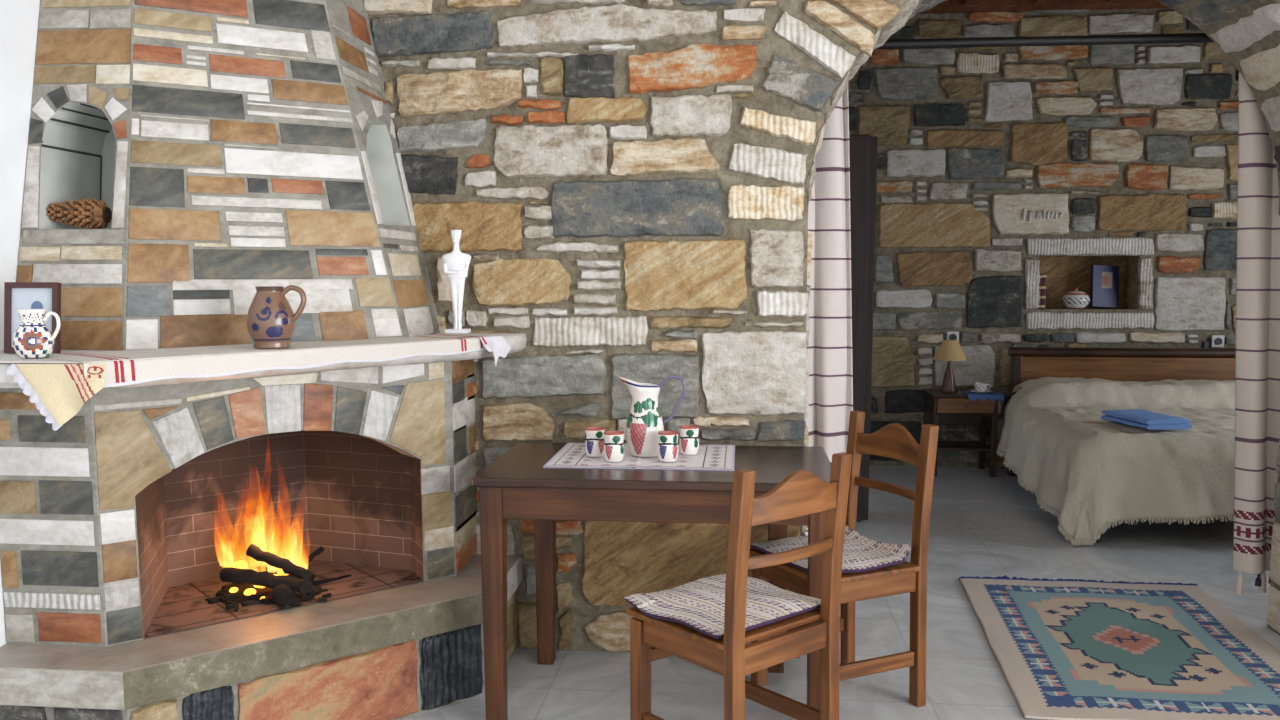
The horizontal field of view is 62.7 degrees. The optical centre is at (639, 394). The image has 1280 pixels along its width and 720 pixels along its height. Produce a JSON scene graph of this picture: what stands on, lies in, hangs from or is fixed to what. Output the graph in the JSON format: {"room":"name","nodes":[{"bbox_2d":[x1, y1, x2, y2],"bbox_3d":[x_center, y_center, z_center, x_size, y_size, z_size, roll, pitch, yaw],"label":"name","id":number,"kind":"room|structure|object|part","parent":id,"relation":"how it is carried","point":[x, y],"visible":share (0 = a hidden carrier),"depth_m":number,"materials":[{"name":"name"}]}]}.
{"room":"traditional dwelling","nodes":[
{"label":"traditional dwelling","id":0,"kind":"room"},
{"bbox_2d":[0,0,39,646],"bbox_3d":[-1.956,-0.358,0.932,0.200,3.140,6.150,1,7,5],"label":"wall","id":1,"kind":"structure","parent":0,"point":[19,19],"depth_m":2.80,"materials":[{"name":"paint"}]},
{"bbox_2d":[364,0,1279,657],"bbox_3d":[1.587,-0.659,3.600,6.742,3.145,0.549,1,7,5],"label":"wall","id":2,"kind":"structure","parent":0,"point":[627,185],"depth_m":3.52,"materials":[{"name":"stone"}]},
{"bbox_2d":[876,33,1214,48],"bbox_3d":[1.535,-1.301,3.837,2.450,0.100,0.107,1,7,5],"label":"curtain rod","id":3,"kind":"object","parent":2,"relation":"attached to","point":[1180,37],"visible":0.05,"depth_m":3.86,"materials":[{"name":"black metal"}]},
{"bbox_2d":[805,82,852,535],"bbox_3d":[0.582,-0.299,4.078,0.537,2.105,0.096,1,7,6],"label":"curtain","id":4,"kind":"object","parent":3,"relation":"hanging from","point":[830,393],"visible":0.21,"depth_m":4.05,"materials":[{"name":"white fabric"}]},
{"bbox_2d":[1233,72,1279,594],"bbox_3d":[2.550,-0.277,3.886,0.766,2.105,0.104,1,7,5],"label":"curtain","id":5,"kind":"object","parent":3,"relation":"hanging from","point":[1257,356],"visible":0.8,"depth_m":3.92,"materials":[{"name":"white fabric"}]},
{"bbox_2d":[403,465,1279,719],"bbox_3d":[1.481,1.073,2.683,6.740,0.100,10.350,1,7,5],"label":"floor","id":6,"kind":"structure","parent":0,"point":[982,525],"depth_m":4.12,"materials":[{"name":"tile"}]},
{"bbox_2d":[0,0,526,719],"bbox_3d":[-1.066,-0.587,2.962,1.235,3.135,1.353,1,7,5],"label":"fireplace","id":7,"kind":"object","parent":6,"relation":"on","point":[232,147],"visible":0.84,"depth_m":2.97,"materials":[{"name":"stone"}]},
{"bbox_2d":[4,282,60,352],"bbox_3d":[-1.529,-0.193,2.644,0.136,0.179,0.039,0,7,1],"label":"picture frame","id":8,"kind":"object","parent":7,"relation":"on","point":[17,295],"visible":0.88,"depth_m":2.64,"materials":[{"name":"red wood"}]},
{"bbox_2d":[11,288,51,346],"bbox_3d":[-1.529,-0.193,2.643,0.107,0.150,0.002,0,0,2],"label":"picture","id":9,"kind":"object","parent":8,"relation":"attached to","point":[22,298],"depth_m":2.64},
{"bbox_2d":[47,198,111,228],"bbox_3d":[-1.552,-0.495,2.882,0.192,0.090,0.092,1,7,5],"label":"pine cone","id":10,"kind":"object","parent":7,"relation":"in","point":[95,215],"visible":0.97,"depth_m":2.86,"materials":[{"name":"brown plant"}]},
{"bbox_2d":[0,334,510,430],"bbox_3d":[-0.976,-0.058,2.876,0.337,0.156,1.407,5,8,38],"label":"cloth","id":11,"kind":"object","parent":7,"relation":"on","point":[59,391],"visible":0.94,"depth_m":2.56,"materials":[{"name":"fabric"}]},
{"bbox_2d":[12,309,60,357],"bbox_3d":[-1.410,-0.142,2.443,0.095,0.112,0.085,5,8,37],"label":"pitcher","id":12,"kind":"object","parent":11,"relation":"on","point":[32,338],"visible":1,"depth_m":2.42,"materials":[{"name":"white ceramic"}]},
{"bbox_3d":[-1.368,-0.159,2.444,0.039,0.069,0.010,0,6,0],"label":"handle","id":13,"kind":"part","parent":12,"relation":"part of","materials":[{"name":"white ceramic"}]},
{"bbox_2d":[247,285,306,348],"bbox_3d":[-0.966,-0.206,2.764,0.141,0.165,0.121,4,8,34],"label":"jug","id":14,"kind":"object","parent":11,"relation":"on","point":[271,319],"visible":1,"depth_m":2.73,"materials":[{"name":"brown ceramic"}]},
{"bbox_3d":[-0.913,-0.241,2.766,0.067,0.095,0.018,0,6,0],"label":"handle","id":15,"kind":"part","parent":14,"relation":"part of","materials":[{"name":"brown ceramic"}]},
{"bbox_2d":[0,333,526,387],"bbox_3d":[-1.066,-0.112,3.016,1.235,0.065,1.353,1,7,5],"label":"mantel shelf","id":16,"kind":"object","parent":7,"relation":"attached to","point":[517,341],"depth_m":2.89,"materials":[{"name":"white fabric"}]},
{"bbox_2d":[205,584,331,611],"bbox_3d":[-1.124,0.594,3.207,0.384,0.045,0.327,1,7,5],"label":"charcoal","id":17,"kind":"object","parent":7,"relation":"in","point":[229,598],"visible":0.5,"depth_m":3.16,"materials":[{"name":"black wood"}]},
{"bbox_2d":[221,583,236,589],"bbox_3d":[-1.260,0.597,3.287,0.032,0.030,0.102,4,8,34],"label":"log","id":18,"kind":"object","parent":17,"relation":"on","point":[232,584],"visible":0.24,"depth_m":3.25,"materials":[{"name":"black wood"}]},
{"bbox_2d":[235,593,264,599],"bbox_3d":[-1.179,0.613,3.157,0.113,0.039,0.025,2,7,15],"label":"log","id":19,"kind":"object","parent":17,"relation":"on","point":[258,596],"visible":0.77,"depth_m":3.14,"materials":[{"name":"black wood"}]},
{"bbox_2d":[229,561,288,599],"bbox_3d":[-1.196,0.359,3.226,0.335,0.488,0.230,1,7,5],"label":"embers","id":20,"kind":"object","parent":17,"relation":"on","point":[239,564],"visible":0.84,"depth_m":3.19,"materials":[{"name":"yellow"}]},
{"bbox_2d":[220,567,311,593],"bbox_3d":[-1.120,0.554,3.145,0.295,0.058,0.055,2,7,18],"label":"log","id":21,"kind":"object","parent":17,"relation":"on","point":[238,576],"visible":0.98,"depth_m":3.13,"materials":[{"name":"black wood"}]},
{"bbox_2d":[246,544,309,578],"bbox_3d":[-1.088,0.504,3.158,0.212,0.100,0.043,2,7,16],"label":"log","id":22,"kind":"object","parent":21,"relation":"on","point":[253,551],"visible":0.98,"depth_m":3.15,"materials":[{"name":"black wood"}]},
{"bbox_2d":[272,584,294,606],"bbox_3d":[-1.054,0.593,3.104,0.065,0.068,0.068,1,7,5],"label":"stub","id":23,"kind":"object","parent":17,"relation":"on","point":[283,595],"visible":1,"depth_m":3.08,"materials":[{"name":"black wood"}]},
{"bbox_2d":[259,562,314,581],"bbox_3d":[-1.114,0.559,3.314,0.184,0.068,0.044,2,7,14],"label":"log","id":24,"kind":"object","parent":17,"relation":"on","point":[263,566],"visible":0.2,"depth_m":3.31,"materials":[{"name":"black wood"}]},
{"bbox_2d":[298,546,323,567],"bbox_3d":[-1.086,0.542,3.444,0.022,0.074,0.110,6,9,42],"label":"log","id":25,"kind":"object","parent":7,"relation":"in","point":[320,549],"visible":0.78,"depth_m":3.45,"materials":[{"name":"black wood"}]},
{"bbox_2d":[312,574,350,584],"bbox_3d":[-0.993,0.593,3.349,0.020,0.029,0.169,5,8,37],"label":"log","id":26,"kind":"object","parent":7,"relation":"in","point":[323,581],"visible":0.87,"depth_m":3.34,"materials":[{"name":"black wood"}]},
{"bbox_2d":[442,230,470,332],"bbox_3d":[-0.604,-0.372,3.464,0.097,0.338,0.060,0,6,0],"label":"figurine","id":27,"kind":"object","parent":7,"relation":"on","point":[456,263],"visible":1,"depth_m":3.45,"materials":[{"name":"white ceramic"}]},
{"bbox_3d":[-0.618,-0.412,3.441,0.057,0.035,0.015,1,7,9],"label":"arm","id":28,"kind":"part","parent":27,"relation":"part of","materials":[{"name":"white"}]},
{"bbox_3d":[-0.590,-0.417,3.441,0.057,0.025,0.016,-1,7,-8],"label":"arm","id":29,"kind":"part","parent":27,"relation":"part of","materials":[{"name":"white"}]},
{"bbox_2d":[472,442,830,719],"bbox_3d":[0.068,0.577,3.286,1.035,0.750,0.647,1,7,5],"label":"dining table","id":30,"kind":"object","parent":6,"relation":"on","point":[517,485],"visible":0.7,"depth_m":3.00,"materials":[{"name":"brown wood"}]},
{"bbox_3d":[-0.424,0.616,3.067,0.066,0.722,0.066,1,7,5],"label":"leg","id":31,"kind":"part","parent":30,"relation":"part of","materials":[{"name":"brown wood"}]},
{"bbox_3d":[-0.320,0.559,3.563,0.066,0.722,0.066,1,7,5],"label":"leg","id":32,"kind":"part","parent":30,"relation":"part of","materials":[{"name":"brown wood"}]},
{"bbox_2d":[543,443,734,470],"bbox_3d":[0.015,0.192,3.324,0.567,0.006,0.451,1,7,5],"label":"table runner","id":33,"kind":"object","parent":30,"relation":"on","point":[708,457],"visible":0.69,"depth_m":3.22,"materials":[{"name":"white fabric"}]},
{"bbox_2d":[585,426,604,456],"bbox_3d":[-0.141,0.148,3.288,0.064,0.088,0.064,1,7,5],"label":"cup","id":34,"kind":"object","parent":33,"relation":"on","point":[594,442],"visible":0.92,"depth_m":3.26,"materials":[{"name":"white ceramic"}]},
{"bbox_2d":[604,431,623,461],"bbox_3d":[-0.079,0.158,3.199,0.064,0.088,0.064,1,7,5],"label":"cup","id":35,"kind":"object","parent":33,"relation":"on","point":[613,440],"visible":1,"depth_m":3.17,"materials":[{"name":"white ceramic"}]},
{"bbox_2d":[617,375,685,456],"bbox_3d":[0.035,0.065,3.295,0.217,0.252,0.120,1,7,5],"label":"pitcher","id":36,"kind":"object","parent":33,"relation":"on","point":[644,422],"visible":0.93,"depth_m":3.26,"materials":[{"name":"white ceramic"}]},
{"bbox_3d":[0.100,0.015,3.291,0.088,0.152,0.012,0,6,0],"label":"handle","id":37,"kind":"part","parent":36,"relation":"part of","materials":[{"name":"blue"}]},
{"bbox_2d":[658,431,677,461],"bbox_3d":[0.086,0.158,3.199,0.064,0.088,0.064,1,7,5],"label":"cup","id":38,"kind":"object","parent":33,"relation":"on","point":[668,440],"visible":1,"depth_m":3.17,"materials":[{"name":"white ceramic"}]},
{"bbox_2d":[679,425,698,454],"bbox_3d":[0.155,0.143,3.325,0.064,0.088,0.064,1,7,5],"label":"cup","id":39,"kind":"object","parent":33,"relation":"on","point":[689,440],"visible":1,"depth_m":3.30,"materials":[{"name":"white ceramic"}]},
{"bbox_3d":[0.456,0.568,3.489,0.066,0.722,0.066,1,7,5],"label":"leg","id":40,"kind":"part","parent":30,"relation":"part of","materials":[{"name":"brown wood"}]},
{"bbox_3d":[0.507,0.626,2.978,0.066,0.722,0.066,1,7,5],"label":"leg","id":41,"kind":"part","parent":30,"relation":"part of","materials":[{"name":"brown wood"}]},
{"bbox_2d":[626,452,851,719],"bbox_3d":[0.254,0.579,2.730,0.402,0.872,0.429,-5,8,-40],"label":"dining chair","id":42,"kind":"object","parent":6,"relation":"on","point":[802,492],"visible":0.98,"depth_m":2.61,"materials":[{"name":"brown wood"}]},
{"bbox_3d":[0.002,0.798,2.780,0.042,0.425,0.042,-5,8,-40],"label":"leg","id":43,"kind":"part","parent":42,"relation":"part of","materials":[{"name":"brown wood"}]},
{"bbox_3d":[0.113,0.628,2.627,0.020,0.067,0.304,-5,8,-40],"label":"seat rail","id":44,"kind":"part","parent":42,"relation":"part of","materials":[{"name":"brown wood"}]},
{"bbox_2d":[623,574,820,638],"bbox_3d":[0.223,0.547,2.764,0.417,0.026,0.363,-5,8,-40],"label":"seat cushion","id":45,"kind":"object","parent":42,"relation":"on","point":[699,604],"visible":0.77,"depth_m":2.73,"materials":[{"name":"white fabric"}]},
{"bbox_3d":[0.232,0.572,2.755,0.402,0.016,0.362,-5,8,-40],"label":"seat","id":46,"kind":"part","parent":42,"relation":"part of","materials":[{"name":"brown wood"}]},
{"bbox_3d":[0.233,0.607,2.485,0.042,0.872,0.063,-5,8,-40],"label":"post","id":47,"kind":"part","parent":42,"relation":"part of","materials":[{"name":"brown wood"}]},
{"bbox_3d":[0.357,0.630,2.614,0.310,0.067,0.020,-5,8,-40],"label":"seat rail","id":48,"kind":"part","parent":42,"relation":"part of","materials":[{"name":"brown wood"}]},
{"bbox_3d":[0.374,0.388,2.566,0.314,0.028,0.039,-5,8,-40],"label":"rail","id":49,"kind":"part","parent":42,"relation":"part of","materials":[{"name":"brown wood"}]},
{"bbox_3d":[0.379,0.240,2.543,0.314,0.118,0.041,-5,8,-40],"label":"crest rail","id":50,"kind":"part","parent":42,"relation":"part of","materials":[{"name":"brown wood"}]},
{"bbox_3d":[0.383,0.602,2.855,0.020,0.067,0.304,-5,8,-40],"label":"seat rail","id":51,"kind":"part","parent":42,"relation":"part of","materials":[{"name":"brown wood"}]},
{"bbox_3d":[0.501,0.581,2.711,0.042,0.872,0.063,-5,8,-40],"label":"post","id":52,"kind":"part","parent":42,"relation":"part of","materials":[{"name":"brown wood"}]},
{"bbox_2d":[749,411,938,706],"bbox_3d":[0.626,0.516,3.283,0.429,0.872,0.402,-3,7,-26],"label":"dining chair","id":53,"kind":"object","parent":6,"relation":"on","point":[894,441],"visible":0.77,"depth_m":3.20,"materials":[{"name":"brown wood"}]},
{"bbox_3d":[0.387,0.729,3.387,0.042,0.425,0.042,-3,7,-26],"label":"leg","id":54,"kind":"part","parent":53,"relation":"part of","materials":[{"name":"brown wood"}]},
{"bbox_3d":[0.461,0.562,3.208,0.022,0.067,0.310,-3,7,-26],"label":"seat rail","id":55,"kind":"part","parent":53,"relation":"part of","materials":[{"name":"brown wood"}]},
{"bbox_2d":[750,525,912,572],"bbox_3d":[0.585,0.471,3.257,0.340,0.064,0.385,-3,7,-26],"label":"seat cushion","id":56,"kind":"object","parent":53,"relation":"on","point":[861,553],"visible":0.56,"depth_m":3.23,"materials":[{"name":"white fabric"}]},
{"bbox_3d":[0.596,0.513,3.268,0.362,0.016,0.402,-3,7,-26],"label":"seat","id":57,"kind":"part","parent":53,"relation":"part of","materials":[{"name":"brown wood"}]},
{"bbox_3d":[0.707,0.489,3.516,0.063,0.872,0.042,-3,7,-26],"label":"post","id":58,"kind":"part","parent":53,"relation":"part of","materials":[{"name":"brown wood"}]},
{"bbox_3d":[0.696,0.571,3.125,0.304,0.067,0.020,-3,7,-26],"label":"seat rail","id":59,"kind":"part","parent":53,"relation":"part of","materials":[{"name":"brown wood"}]},
{"bbox_3d":[0.794,0.300,3.340,0.039,0.028,0.314,-3,7,-26],"label":"rail","id":60,"kind":"part","parent":53,"relation":"part of","materials":[{"name":"brown wood"}]},
{"bbox_3d":[0.801,0.150,3.326,0.041,0.118,0.314,-3,7,-26],"label":"crest rail","id":61,"kind":"part","parent":53,"relation":"part of","materials":[{"name":"brown wood"}]},
{"bbox_3d":[0.861,0.525,3.201,0.063,0.872,0.042,-3,7,-26],"label":"post","id":62,"kind":"part","parent":53,"relation":"part of","materials":[{"name":"brown wood"}]},
{"bbox_2d":[923,389,997,476],"bbox_3d":[2.144,0.253,7.036,0.440,0.545,0.368,1,7,5],"label":"nightstand","id":63,"kind":"object","parent":6,"relation":"on","point":[941,408],"visible":0.78,"depth_m":6.89,"materials":[{"name":"brown wood"}]},
{"bbox_3d":[1.974,0.299,7.226,0.036,0.410,0.036,1,7,5],"label":"leg","id":64,"kind":"part","parent":63,"relation":"part of","materials":[{"name":"brown wood"}]},
{"bbox_3d":[1.945,0.333,6.925,0.036,0.410,0.036,1,7,5],"label":"leg","id":65,"kind":"part","parent":63,"relation":"part of","materials":[{"name":"brown wood"}]},
{"bbox_2d":[933,340,966,392],"bbox_3d":[2.063,-0.191,6.998,0.224,0.345,0.224,1,7,5],"label":"table lamp","id":66,"kind":"object","parent":63,"relation":"on","point":[949,350],"visible":1,"depth_m":6.94,"materials":[{"name":"beige fabric"}]},
{"bbox_3d":[2.063,-0.298,6.986,0.224,0.130,0.224,1,7,5],"label":"lamp shade","id":67,"kind":"part","parent":66,"relation":"part of","materials":[{"name":"fabric"}]},
{"bbox_2d":[938,441,989,450],"bbox_3d":[2.146,0.344,7.061,0.370,0.018,0.320,1,7,5],"label":"shelf","id":68,"kind":"object","parent":63,"relation":"attached to","point":[942,445],"depth_m":6.98,"materials":[{"name":"brown wood"}]},
{"bbox_3d":[2.130,0.072,6.867,0.366,0.102,0.026,1,7,5],"label":"drawer","id":69,"kind":"part","parent":63,"relation":"part of","materials":[{"name":"brown wood"}]},
{"bbox_2d":[961,390,1003,400],"bbox_3d":[2.259,0.007,6.939,0.225,0.042,0.244,1,7,5],"label":"doily","id":70,"kind":"object","parent":63,"relation":"on","point":[994,395],"visible":0.82,"depth_m":6.82,"materials":[{"name":"blue fabric"}]},
{"bbox_2d":[969,390,991,392],"bbox_3d":[2.244,-0.019,6.919,0.148,0.013,0.148,1,7,5],"label":"saucer","id":71,"kind":"object","parent":70,"relation":"on","point":[974,391],"visible":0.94,"depth_m":6.91,"materials":[{"name":"white ceramic"}]},
{"bbox_2d":[974,383,990,391],"bbox_3d":[2.249,-0.047,6.912,0.097,0.055,0.086,5,8,38],"label":"coffee cup","id":72,"kind":"object","parent":71,"relation":"on","point":[979,387],"visible":1,"depth_m":6.89,"materials":[{"name":"white ceramic"}]},
{"bbox_3d":[2.346,0.303,7.190,0.036,0.410,0.036,1,7,5],"label":"leg","id":73,"kind":"part","parent":63,"relation":"part of","materials":[{"name":"brown wood"}]},
{"bbox_3d":[2.317,0.337,6.890,0.036,0.410,0.036,1,7,5],"label":"leg","id":74,"kind":"part","parent":63,"relation":"part of","materials":[{"name":"brown wood"}]},
{"bbox_2d":[959,575,1279,719],"bbox_3d":[1.761,0.884,3.808,0.993,0.024,1.550,1,7,9],"label":"rug","id":75,"kind":"object","parent":6,"relation":"on","point":[1065,649],"visible":1,"depth_m":3.66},
{"bbox_2d":[1007,347,1235,542],"bbox_3d":[3.159,0.218,5.980,1.725,0.852,1.845,1,7,5],"label":"bed","id":76,"kind":"object","parent":6,"relation":"on","point":[1028,363],"visible":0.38,"depth_m":6.80,"materials":[{"name":"brown wood"}]},
{"bbox_3d":[2.469,0.137,6.923,0.050,0.800,0.075,1,7,5],"label":"headboard post","id":77,"kind":"part","parent":76,"relation":"part of","materials":[{"name":"brown wood"}]},
{"bbox_2d":[996,377,1234,545],"bbox_3d":[3.200,0.316,5.899,2.076,0.667,1.909,1,7,5],"label":"bedspread","id":78,"kind":"object","parent":76,"relation":"on","point":[1093,472],"visible":0.86,"depth_m":5.22,"materials":[{"name":"beige fabric"}]},
{"bbox_2d":[1101,409,1191,429],"bbox_3d":[2.614,0.128,5.435,0.249,0.054,0.400,-1,7,-8],"label":"folded towel","id":79,"kind":"object","parent":78,"relation":"on","point":[1140,418],"visible":1,"depth_m":5.31,"materials":[{"name":"blue fabric"}]},
{"bbox_3d":[3.264,-0.272,6.806,1.685,0.064,0.080,1,7,5],"label":"headboard rail","id":80,"kind":"part","parent":76,"relation":"part of","materials":[{"name":"brown wood"}]},
{"bbox_3d":[3.263,0.002,6.828,1.565,0.490,0.030,1,7,5],"label":"headboard","id":81,"kind":"part","parent":76,"relation":"part of","materials":[{"name":"brown wood"}]},
{"bbox_2d":[848,8,1238,467],"bbox_3d":[2.796,-1.073,7.209,5.030,3.140,0.403,1,7,5],"label":"wall","id":82,"kind":"structure","parent":0,"point":[999,169],"depth_m":7.00,"materials":[{"name":"stone"}]},
{"bbox_2d":[947,331,958,341],"bbox_3d":[2.131,-0.391,7.149,0.080,0.080,0.018,1,7,5],"label":"wall socket","id":83,"kind":"object","parent":82,"relation":"attached to","point":[951,335],"visible":0.73,"depth_m":7.14,"materials":[{"name":"grey plastic"}]},
{"bbox_2d":[1038,274,1041,308],"bbox_3d":[2.715,-0.705,7.179,0.023,0.233,0.122,1,7,5],"label":"book","id":84,"kind":"object","parent":82,"relation":"in","point":[1040,287],"visible":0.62,"depth_m":7.12,"materials":[{"name":"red paper"}]},
{"bbox_2d":[1040,274,1046,308],"bbox_3d":[2.743,-0.706,7.176,0.027,0.236,0.122,1,7,5],"label":"book","id":85,"kind":"object","parent":82,"relation":"in","point":[1043,282],"visible":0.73,"depth_m":7.12,"materials":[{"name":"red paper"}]},
{"bbox_2d":[1062,287,1089,308],"bbox_3d":[2.973,-0.658,7.160,0.180,0.145,0.180,1,7,5],"label":"sugar bowl","id":86,"kind":"object","parent":82,"relation":"in","point":[1075,299],"visible":1,"depth_m":7.10,"materials":[{"name":"white ceramic"}]},
{"bbox_3d":[2.973,-0.708,7.154,0.133,0.045,0.133,1,7,5],"label":"lid","id":87,"kind":"part","parent":86,"relation":"part of","materials":[{"name":"brown"}]},
{"bbox_2d":[1090,265,1118,307],"bbox_3d":[3.177,-0.739,7.179,0.199,0.295,0.074,-1,7,-4],"label":"book","id":88,"kind":"object","parent":82,"relation":"in","point":[1104,279],"visible":1,"depth_m":7.17,"materials":[{"name":"blue paper"}]},
{"bbox_2d":[1101,272,1111,287],"bbox_3d":[3.184,-0.782,7.165,0.081,0.110,0.002,2,-3,-4],"label":"picture","id":89,"kind":"object","parent":88,"relation":"attached to","point":[1106,280],"depth_m":7.16},
{"bbox_2d":[1211,335,1224,346],"bbox_3d":[3.847,-0.355,6.987,0.080,0.080,0.018,1,7,5],"label":"wall socket","id":90,"kind":"object","parent":82,"relation":"attached to","point":[1217,340],"visible":1,"depth_m":6.98,"materials":[{"name":"grey plastic"}]},
{"bbox_2d":[919,0,1167,13],"bbox_3d":[1.481,-2.096,2.322,6.740,0.200,10.350,1,7,5],"label":"ceiling","id":91,"kind":"structure","parent":0,"point":[948,6],"depth_m":6.77,"materials":[{"name":"brown wood"}]},
{"bbox_3d":[0.357,-0.893,5.627,0.120,3.140,3.300,1,7,5],"label":"wall","id":92,"kind":"structure","parent":0,"visible":0},
{"bbox_2d":[849,134,877,521],"bbox_3d":[0.801,-0.413,6.011,0.940,2.100,1.104,1,7,5],"label":"door","id":93,"kind":"structure","parent":92,"relation":"in","point":[862,148],"depth_m":5.46,"materials":[{"name":"brown wood"}]}
]}

